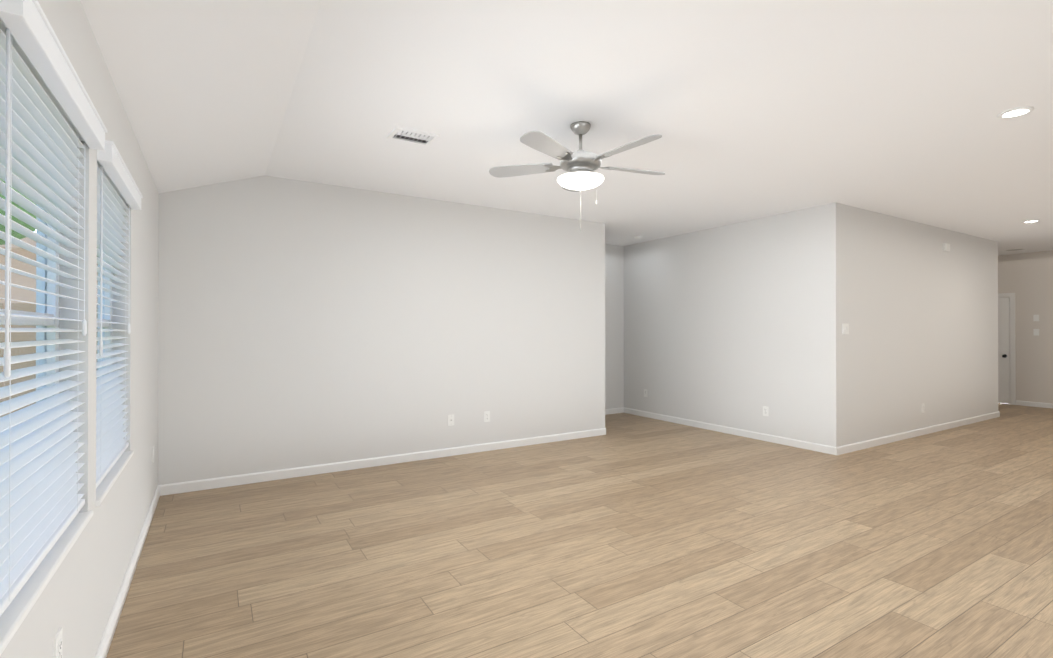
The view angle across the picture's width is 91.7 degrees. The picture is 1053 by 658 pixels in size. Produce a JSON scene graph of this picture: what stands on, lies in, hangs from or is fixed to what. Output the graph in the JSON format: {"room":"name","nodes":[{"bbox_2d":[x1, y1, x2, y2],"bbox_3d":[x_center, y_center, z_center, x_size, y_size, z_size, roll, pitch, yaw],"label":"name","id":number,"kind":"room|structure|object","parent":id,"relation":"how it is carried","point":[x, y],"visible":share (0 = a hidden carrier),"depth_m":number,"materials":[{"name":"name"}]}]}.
{"room":"empty living room","nodes":[
{"label":"empty living room","id":0,"kind":"room"},
{"bbox_2d":[0,0,158,657],"bbox_3d":[-1.012,0.105,0.774,0.140,2.473,8.090,0,0,-31],"label":"wall","id":1,"kind":"structure","parent":0,"point":[75,601],"depth_m":2.00,"materials":[{"name":"white paint"}]},
{"bbox_2d":[0,510,92,655],"bbox_3d":[-1.369,0.671,1.429,0.094,0.022,0.959,0,0,-31],"label":"window sill","id":2,"kind":"structure","parent":1,"relation":"attached to","point":[17,611],"depth_m":1.33,"materials":[{"name":"white wood"}]},
{"bbox_2d":[0,0,107,616],"bbox_3d":[-1.375,-0.035,1.428,0.181,1.398,0.951,0,0,-31],"label":"window blinds","id":3,"kind":"object","parent":1,"relation":"attached to","point":[50,120],"visible":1,"depth_m":1.39,"materials":[{"name":"white plastic"}]},
{"bbox_2d":[53,628,61,657],"bbox_3d":[-1.362,0.944,1.488,0.009,0.116,0.072,0,0,-31],"label":"outlet","id":4,"kind":"object","parent":1,"relation":"attached to","point":[57,647],"visible":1,"depth_m":1.48,"materials":[{"name":"white plastic"}]},
{"bbox_2d":[95,451,133,506],"bbox_3d":[-1.934,0.675,2.355,0.094,0.022,0.959,0,0,-31],"label":"window sill","id":5,"kind":"structure","parent":1,"relation":"attached to","point":[103,488],"depth_m":2.29,"materials":[{"name":"white"}]},
{"bbox_2d":[96,140,142,487],"bbox_3d":[-1.940,-0.031,2.354,0.181,1.398,0.951,0,0,-31],"label":"window blinds","id":6,"kind":"object","parent":1,"relation":"attached to","point":[117,189],"visible":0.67,"depth_m":2.37,"materials":[{"name":"white plastic"}]},
{"bbox_2d":[95,485,162,657],"bbox_3d":[-0.954,1.299,0.822,0.014,0.085,7.780,0,0,-31],"label":"baseboard","id":7,"kind":"structure","parent":1,"relation":"attached to","point":[161,490],"depth_m":2.56,"materials":[{"name":"white wood"}]},
{"bbox_2d":[152,446,153,462],"bbox_3d":[-2.769,0.933,3.792,0.007,0.116,0.072,0,0,-31],"label":"outlet","id":8,"kind":"object","parent":1,"relation":"attached to","point":[153,454],"visible":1,"depth_m":3.77,"materials":[{"name":"white plastic"}]},
{"bbox_2d":[158,175,604,484],"bbox_3d":[-1.082,-0.010,5.388,4.826,2.740,0.140,0,0,-31],"label":"wall","id":9,"kind":"structure","parent":0,"point":[303,323],"depth_m":4.97,"materials":[{"name":"white paint"}]},
{"bbox_2d":[163,428,605,494],"bbox_3d":[-0.963,1.317,5.365,4.670,0.085,0.014,0,0,-31],"label":"baseboard","id":10,"kind":"structure","parent":9,"relation":"attached to","point":[197,485],"depth_m":4.96,"materials":[{"name":"white wood"}]},
{"bbox_2d":[448,414,453,425],"bbox_3d":[-0.804,0.980,5.461,0.072,0.116,0.018,0,0,-31],"label":"outlet","id":11,"kind":"object","parent":9,"relation":"attached to","point":[450,420],"visible":1,"depth_m":5.46,"materials":[{"name":"white plastic"}]},
{"bbox_2d":[484,411,489,421],"bbox_3d":[-0.440,0.981,5.688,0.072,0.116,0.009,0,0,-31],"label":"duplex electrical outlet","id":12,"kind":"object","parent":9,"relation":"attached to","point":[486,416],"visible":1,"depth_m":5.69,"materials":[{"name":"white plastic"}]},
{"bbox_2d":[80,0,1052,255],"bbox_3d":[3.435,-1.307,5.712,13.090,0.604,11.880,0,0,-31],"label":"ceiling","id":13,"kind":"structure","parent":0,"point":[747,110],"depth_m":3.02,"materials":[{"name":"white paint"}]},
{"bbox_2d":[387,126,439,145],"bbox_3d":[-0.805,-1.360,3.629,0.310,0.015,0.225,0,0,-31],"label":"ceiling vent","id":14,"kind":"object","parent":13,"relation":"in","point":[397,133],"visible":1,"depth_m":3.62,"materials":[{"name":"white plastic"}]},
{"bbox_2d":[489,121,664,231],"bbox_3d":[0.399,-1.008,3.416,1.243,0.721,1.224,0,0,-31],"label":"ceiling fan","id":15,"kind":"object","parent":13,"relation":"hanging from","point":[580,166],"visible":1,"depth_m":3.35,"materials":[{"name":"silver metal"}]},
{"bbox_2d":[1003,248,1025,250],"bbox_3d":[8.317,-1.342,8.703,0.280,0.010,0.280,0,0,-31],"label":"ceiling vent","id":16,"kind":"object","parent":13,"relation":"in","point":[1016,249],"visible":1,"depth_m":8.67,"materials":[{"name":"white metal"}]},
{"bbox_2d":[997,106,1033,118],"bbox_3d":[3.092,-1.364,3.231,0.170,0.010,0.170,0,0,-31],"label":"recessed light","id":17,"kind":"object","parent":13,"relation":"in","point":[1015,112],"visible":1,"depth_m":3.22,"materials":[{"name":"white plastic"}]},
{"bbox_2d":[1022,220,1039,222],"bbox_3d":[6.366,-1.351,6.447,0.170,0.010,0.170,0,0,-31],"label":"recessed light","id":18,"kind":"object","parent":13,"relation":"in","point":[1030,221],"visible":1,"depth_m":6.44,"materials":[{"name":"white plastic"}]},
{"bbox_2d":[106,403,1052,657],"bbox_3d":[3.482,1.421,5.730,12.980,0.120,11.880,0,0,-31],"label":"floor","id":19,"kind":"structure","parent":0,"point":[627,535],"depth_m":3.05,"materials":[{"name":"brown wood"}]},
{"bbox_2d":[624,202,997,446],"bbox_3d":[3.787,0.005,9.247,4.681,2.740,5.924,0,0,-31],"label":"wall block","id":20,"kind":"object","parent":19,"relation":"on","point":[738,325],"visible":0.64,"depth_m":6.45,"materials":[{"name":"white paint"}]},
{"bbox_2d":[644,389,647,396],"bbox_3d":[1.847,1.000,7.920,0.009,0.116,0.072,0,0,-31],"label":"electrical outlet","id":21,"kind":"object","parent":20,"relation":"attached to","point":[645,392],"visible":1,"depth_m":7.92,"materials":[{"name":"white plastic"}]},
{"bbox_2d":[623,408,830,453],"bbox_3d":[2.449,1.324,6.928,0.014,0.085,3.320,0,0,-31],"label":"baseboard","id":22,"kind":"structure","parent":20,"relation":"attached to","point":[745,433],"depth_m":6.50,"materials":[{"name":"white wood"}]},
{"bbox_2d":[763,406,768,415],"bbox_3d":[2.899,1.003,6.196,0.009,0.116,0.072,0,0,-31],"label":"electrical outlet","id":23,"kind":"object","parent":20,"relation":"attached to","point":[765,410],"visible":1,"depth_m":6.20,"materials":[{"name":"white plastic"}]},
{"bbox_2d":[843,324,848,333],"bbox_3d":[3.499,0.004,5.592,0.118,0.116,0.014,0,0,-31],"label":"light switch","id":24,"kind":"object","parent":20,"relation":"attached to","point":[845,328],"visible":1,"depth_m":5.59,"materials":[{"name":"white plastic"}]},
{"bbox_2d":[943,243,949,250],"bbox_3d":[5.699,-1.101,6.926,0.136,0.100,0.037,0,0,-31],"label":"door chime","id":25,"kind":"object","parent":20,"relation":"attached to","point":[946,246],"visible":1,"depth_m":6.89,"materials":[{"name":"white plastic"}]},
{"bbox_2d":[831,412,999,454],"bbox_3d":[5.323,1.323,6.700,4.685,0.085,0.014,0,0,-31],"label":"baseboard","id":26,"kind":"structure","parent":19,"relation":"on","point":[857,446],"depth_m":6.32,"materials":[{"name":"white wood"}]},
{"bbox_2d":[605,244,623,408],"bbox_3d":[0.351,-0.001,7.679,2.859,2.740,0.140,0,0,-31],"label":"wall","id":27,"kind":"structure","parent":0,"point":[614,326],"depth_m":8.24,"materials":[{"name":"white paint"}]},
{"bbox_2d":[605,408,622,414],"bbox_3d":[0.425,1.326,7.629,2.660,0.085,0.014,0,0,-31],"label":"baseboard","id":28,"kind":"structure","parent":27,"relation":"attached to","point":[614,410],"depth_m":8.22,"materials":[{"name":"white wood"}]},
{"bbox_2d":[998,250,1052,402],"bbox_3d":[8.962,0.005,9.079,0.140,2.740,11.880,0,0,-31],"label":"wall","id":29,"kind":"structure","parent":0,"point":[1026,279],"depth_m":9.02,"materials":[{"name":"white paint"}]},
{"bbox_2d":[998,298,1009,403],"bbox_3d":[8.557,0.403,9.598,0.103,1.929,0.778,0,0,-31],"label":"hall door","id":30,"kind":"structure","parent":29,"relation":"in","point":[1003,350],"depth_m":9.33,"materials":[{"name":"white paint"}]},
{"bbox_2d":[998,293,1015,404],"bbox_3d":[8.614,0.367,9.633,0.156,2.020,0.940,0,0,-31],"label":"door frame","id":31,"kind":"structure","parent":29,"relation":"attached to","point":[1011,296],"depth_m":9.22,"materials":[{"name":"white wood"}]},
{"bbox_2d":[1016,400,1052,407],"bbox_3d":[10.352,1.323,6.648,0.014,0.085,5.950,0,0,-31],"label":"baseboard","id":32,"kind":"structure","parent":29,"relation":"attached to","point":[1023,403],"depth_m":8.97,"materials":[{"name":"white wood"}]},
{"bbox_2d":[1033,329,1038,335],"bbox_3d":[8.943,0.064,8.962,0.014,0.116,0.072,0,0,-31],"label":"light switch","id":33,"kind":"object","parent":29,"relation":"attached to","point":[1036,332],"visible":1,"depth_m":8.96,"materials":[{"name":"white plastic"}]},
{"bbox_2d":[1033,315,1038,320],"bbox_3d":[8.943,-0.186,8.963,0.014,0.116,0.072,0,0,-31],"label":"light switch","id":34,"kind":"object","parent":29,"relation":"attached to","point":[1035,317],"visible":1,"depth_m":8.96,"materials":[{"name":"white plastic"}]},
{"label":"outside","id":35,"kind":"structure","parent":0,"visible":0},
{"bbox_3d":[-20.017,1.612,-6.501,39.840,0.100,70.000,0,0,-31],"label":"ground","id":36,"kind":"structure","parent":35,"visible":0},
{"bbox_2d":[0,303,96,416],"bbox_3d":[-6.582,0.590,-5.650,14.860,1.950,21.450,0,0,-31],"label":"fence","id":37,"kind":"object","parent":36,"relation":"on","point":[25,306],"depth_m":6.77,"materials":[{"name":"brown wood"}]},
{"bbox_2d":[0,232,97,399],"bbox_3d":[-18.929,-1.488,12.041,15.000,6.250,10.500,0,0,-31],"label":"house","id":38,"kind":"structure","parent":36,"relation":"on","point":[25,283],"depth_m":11.22,"materials":[{"name":"beige brick"}]},
{"bbox_2d":[0,179,97,256],"bbox_3d":[-13.711,-2.264,9.922,10.525,7.785,42.610,0,0,-31],"label":"trees","id":39,"kind":"object","parent":36,"relation":"on","point":[14,233],"depth_m":7.70,"materials":[{"name":"green plant"}]}
]}

